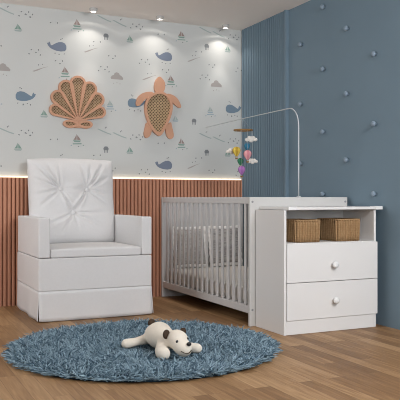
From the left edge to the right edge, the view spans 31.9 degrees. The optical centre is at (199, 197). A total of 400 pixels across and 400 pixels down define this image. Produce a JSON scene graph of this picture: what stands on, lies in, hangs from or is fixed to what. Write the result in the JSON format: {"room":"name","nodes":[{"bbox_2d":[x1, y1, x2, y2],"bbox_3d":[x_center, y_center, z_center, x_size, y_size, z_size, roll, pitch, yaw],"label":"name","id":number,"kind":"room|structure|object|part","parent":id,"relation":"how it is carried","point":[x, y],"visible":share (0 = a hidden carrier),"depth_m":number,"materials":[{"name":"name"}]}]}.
{"room":"children's room","nodes":[
{"label":"children's room","id":0,"kind":"room"},
{"bbox_2d":[0,3,241,179],"bbox_3d":[-1.804,-0.360,5.792,4.856,2.520,0.101,0,0,-25],"label":"wall","id":1,"kind":"structure","parent":0,"point":[41,48],"depth_m":6.26,"materials":[{"name":"grey paper"}]},
{"bbox_2d":[49,76,105,128],"bbox_3d":[-1.061,-0.832,6.071,0.501,0.456,0.023,0,0,-25],"label":"shell ornament","id":2,"kind":"object","parent":1,"relation":"attached to","point":[77,100],"visible":1,"depth_m":6.07,"materials":[{"name":"brown wood"}]},
{"bbox_2d":[0,176,240,179],"bbox_3d":[-1.786,-0.175,5.730,4.816,0.009,0.016,0,0,-25],"label":"led strip","id":3,"kind":"object","parent":1,"relation":"attached to","point":[0,176],"visible":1,"depth_m":6.40,"materials":[{"name":"white plastic"}]},
{"bbox_2d":[0,177,241,306],"bbox_3d":[-1.776,0.365,5.733,4.856,1.070,0.032,0,0,-25],"label":"wall paneling","id":4,"kind":"structure","parent":1,"relation":"attached to","point":[136,197],"depth_m":6.26,"materials":[{"name":"wood"}]},
{"bbox_2d":[136,77,180,138],"bbox_3d":[-0.377,-0.825,6.391,0.442,0.565,0.024,0,0,-25],"label":"ornament","id":5,"kind":"object","parent":1,"relation":"attached to","point":[158,106],"visible":1,"depth_m":6.39,"materials":[{"name":"brown wood"}]},
{"bbox_2d":[0,0,309,30],"bbox_3d":[-0.198,-1.670,2.370,5.056,0.100,7.660,0,0,-25],"label":"ceiling","id":6,"kind":"structure","parent":0,"point":[239,14],"depth_m":5.98,"materials":[{"name":"white paint"}]},
{"bbox_2d":[89,7,96,12],"bbox_3d":[-0.911,-1.605,5.979,0.068,0.030,0.068,0,0,-25],"label":"recessed light","id":7,"kind":"object","parent":6,"relation":"in","point":[92,9],"visible":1,"depth_m":5.95,"materials":[{"name":"grey"}]},
{"bbox_2d":[156,15,163,19],"bbox_3d":[-0.359,-1.605,6.238,0.068,0.030,0.068,0,0,-25],"label":"recessed light","id":8,"kind":"object","parent":6,"relation":"in","point":[158,17],"visible":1,"depth_m":6.21,"materials":[{"name":"grey"}]},
{"bbox_2d":[222,24,228,28],"bbox_3d":[0.239,-1.605,6.552,0.068,0.030,0.068,0,0,-25],"label":"recessed light","id":9,"kind":"object","parent":6,"relation":"in","point":[224,26],"visible":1,"depth_m":6.53,"materials":[{"name":"grey"}]},
{"bbox_2d":[0,295,399,399],"bbox_3d":[-0.198,0.950,2.370,5.056,0.100,7.660,0,0,-25],"label":"floor","id":10,"kind":"structure","parent":0,"point":[359,363],"depth_m":3.64,"materials":[{"name":"brown wood"}]},
{"bbox_2d":[17,158,152,321],"bbox_3d":[-0.936,0.281,5.576,0.900,1.230,0.834,0,0,-25],"label":"armchair","id":11,"kind":"object","parent":10,"relation":"on","point":[77,258],"visible":1,"depth_m":5.37,"materials":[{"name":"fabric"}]},
{"bbox_3d":[-1.333,0.787,5.389,0.018,0.218,0.804,0,0,-25],"label":"skirt panel","id":12,"kind":"part","parent":11,"relation":"part of","materials":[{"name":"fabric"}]},
{"bbox_3d":[-1.290,0.291,5.397,0.084,0.292,0.792,0,0,-25],"label":"armrest","id":13,"kind":"part","parent":11,"relation":"part of","materials":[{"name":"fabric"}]},
{"bbox_3d":[-1.061,0.027,5.846,0.730,0.722,0.225,0,0,-25],"label":"backrest","id":14,"kind":"part","parent":11,"relation":"part of","materials":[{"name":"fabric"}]},
{"bbox_3d":[-0.765,0.787,5.205,0.865,0.218,0.019,0,0,-25],"label":"skirt panel","id":15,"kind":"part","parent":11,"relation":"part of","materials":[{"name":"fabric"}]},
{"bbox_2d":[50,242,140,257],"bbox_3d":[-0.915,0.397,5.526,0.699,0.082,0.697,0,0,-25],"label":"seat cushion","id":16,"kind":"object","parent":11,"relation":"on","point":[57,249],"depth_m":5.26,"materials":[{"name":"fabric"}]},
{"bbox_3d":[-0.577,0.291,5.732,0.082,0.292,0.792,0,0,-25],"label":"armrest","id":17,"kind":"part","parent":11,"relation":"part of","materials":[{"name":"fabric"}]},
{"bbox_2d":[1,317,282,382],"bbox_3d":[-0.336,0.868,4.173,1.649,0.063,1.652,0,0,-12],"label":"round rug","id":18,"kind":"object","parent":10,"relation":"on","point":[94,351],"visible":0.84,"depth_m":3.90,"materials":[{"name":"blue carpet"}]},
{"bbox_2d":[121,319,201,359],"bbox_3d":[-0.233,0.798,3.994,0.348,0.157,0.625,0,0,-30],"label":"plush bear","id":19,"kind":"object","parent":18,"relation":"on","point":[159,335],"visible":0.98,"depth_m":3.88},
{"bbox_2d":[161,197,346,326],"bbox_3d":[0.376,0.448,5.804,0.837,0.905,1.651,0,0,-25],"label":"crib","id":20,"kind":"object","parent":10,"relation":"on","point":[179,212],"visible":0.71,"depth_m":5.52,"materials":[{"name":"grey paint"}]},
{"bbox_3d":[0.030,0.448,6.542,0.837,0.905,0.022,0,0,-25],"label":"panel","id":21,"kind":"part","parent":20,"relation":"part of","materials":[{"name":"grey paint"}]},
{"bbox_3d":[0.010,0.018,5.634,0.022,0.047,1.604,0,0,-25],"label":"rail","id":22,"kind":"part","parent":20,"relation":"part of","materials":[{"name":"grey paint"}]},
{"bbox_3d":[0.010,0.785,5.634,0.022,0.054,1.604,0,0,-25],"label":"rail","id":23,"kind":"part","parent":20,"relation":"part of","materials":[{"name":"grey paint"}]},
{"bbox_2d":[169,265,247,302],"bbox_3d":[0.376,0.700,5.806,0.765,0.116,1.584,0,0,-25],"label":"mattress","id":24,"kind":"object","parent":20,"relation":"on","point":[236,266],"visible":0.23,"depth_m":5.70,"materials":[{"name":"white fabric"}]},
{"bbox_2d":[173,226,208,267],"bbox_3d":[-0.090,0.449,6.394,0.347,0.379,0.112,0,0,-25],"label":"pillow","id":25,"kind":"object","parent":24,"relation":"on","point":[173,226],"visible":0.32,"depth_m":6.36,"materials":[{"name":"white fabric"}]},
{"bbox_2d":[208,225,242,265],"bbox_3d":[0.236,0.449,6.547,0.347,0.379,0.112,0,0,-25],"label":"pillow","id":26,"kind":"object","parent":24,"relation":"on","point":[236,226],"visible":0.39,"depth_m":6.51,"materials":[{"name":"white fabric"}]},
{"bbox_3d":[0.376,0.769,5.806,0.785,0.022,1.604,0,0,-25],"label":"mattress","id":27,"kind":"part","parent":20,"relation":"part of","materials":[{"name":"grey paint"}]},
{"bbox_2d":[206,108,300,196],"bbox_3d":[0.395,-0.336,5.768,0.243,0.660,1.573,0,0,-25],"label":"mobile","id":28,"kind":"object","parent":20,"relation":"on","point":[236,150],"visible":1,"depth_m":5.80,"materials":[{"name":"white metal"}]},
{"bbox_3d":[0.721,0.448,5.070,0.837,0.905,0.022,0,0,-25],"label":"panel","id":29,"kind":"part","parent":20,"relation":"part of","materials":[{"name":"grey paint"}]},
{"bbox_2d":[256,206,382,335],"bbox_3d":[0.841,0.479,4.876,0.802,0.842,0.419,0,0,-25],"label":"dresser","id":30,"kind":"object","parent":10,"relation":"on","point":[324,285],"visible":0.95,"depth_m":4.72,"materials":[{"name":"white paint"}]},
{"bbox_3d":[0.477,0.491,4.730,0.018,0.818,0.374,0,0,-25],"label":"panel","id":31,"kind":"part","parent":30,"relation":"part of","materials":[{"name":"white paint"}]},
{"bbox_3d":[0.736,0.461,5.049,0.722,0.758,0.012,0,0,-25],"label":"panel","id":32,"kind":"part","parent":30,"relation":"part of","materials":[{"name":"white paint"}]},
{"bbox_2d":[286,219,319,242],"bbox_3d":[0.678,0.222,4.802,0.207,0.152,0.259,0,0,-25],"label":"wicker basket","id":33,"kind":"object","parent":30,"relation":"on","point":[297,230],"visible":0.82,"depth_m":4.70,"materials":[{"name":"brown wicker"}]},
{"bbox_2d":[286,240,373,243],"bbox_3d":[0.812,0.308,4.886,0.722,0.016,0.348,0,0,-25],"label":"niche shelf","id":34,"kind":"object","parent":30,"relation":"attached to","point":[321,241],"depth_m":4.77,"materials":[{"name":"white paint"}]},
{"bbox_3d":[0.900,0.684,4.724,0.739,0.244,0.016,0,0,-25],"label":"drawer","id":35,"kind":"part","parent":30,"relation":"part of","materials":[{"name":"white paint"}]},
{"bbox_3d":[0.900,0.432,4.724,0.739,0.254,0.016,0,0,-25],"label":"drawer","id":36,"kind":"part","parent":30,"relation":"part of","materials":[{"name":"white paint"}]},
{"bbox_3d":[0.908,0.449,4.698,0.048,0.048,0.041,0,0,-25],"label":"knob","id":37,"kind":"part","parent":30,"relation":"part of","materials":[{"name":"white"}]},
{"bbox_3d":[0.913,0.689,4.701,0.048,0.048,0.041,0,0,-25],"label":"knob","id":38,"kind":"part","parent":30,"relation":"part of","materials":[{"name":"white plastic"}]},
{"bbox_2d":[317,218,359,240],"bbox_3d":[0.978,0.221,4.943,0.213,0.154,0.259,0,0,-25],"label":"wicker basket","id":39,"kind":"object","parent":30,"relation":"on","point":[332,229],"visible":0.97,"depth_m":4.84,"materials":[{"name":"brown wicker"}]},
{"bbox_3d":[1.145,0.491,5.048,0.018,0.818,0.364,0,0,-25],"label":"panel","id":40,"kind":"part","parent":30,"relation":"part of","materials":[{"name":"white paint"}]},
{"bbox_2d":[289,0,399,329],"bbox_3d":[2.046,-0.360,3.423,0.100,2.520,7.660,0,0,-25],"label":"wall","id":41,"kind":"structure","parent":0,"point":[372,84],"depth_m":5.23,"materials":[{"name":"blue paint"}]},
{"bbox_2d":[242,10,288,265],"bbox_3d":[0.576,-0.360,6.399,0.032,2.520,0.824,0,0,-25],"label":"wall panel","id":42,"kind":"object","parent":41,"relation":"attached to","point":[265,44],"depth_m":6.32,"materials":[{"name":"blue wood"}]}
]}

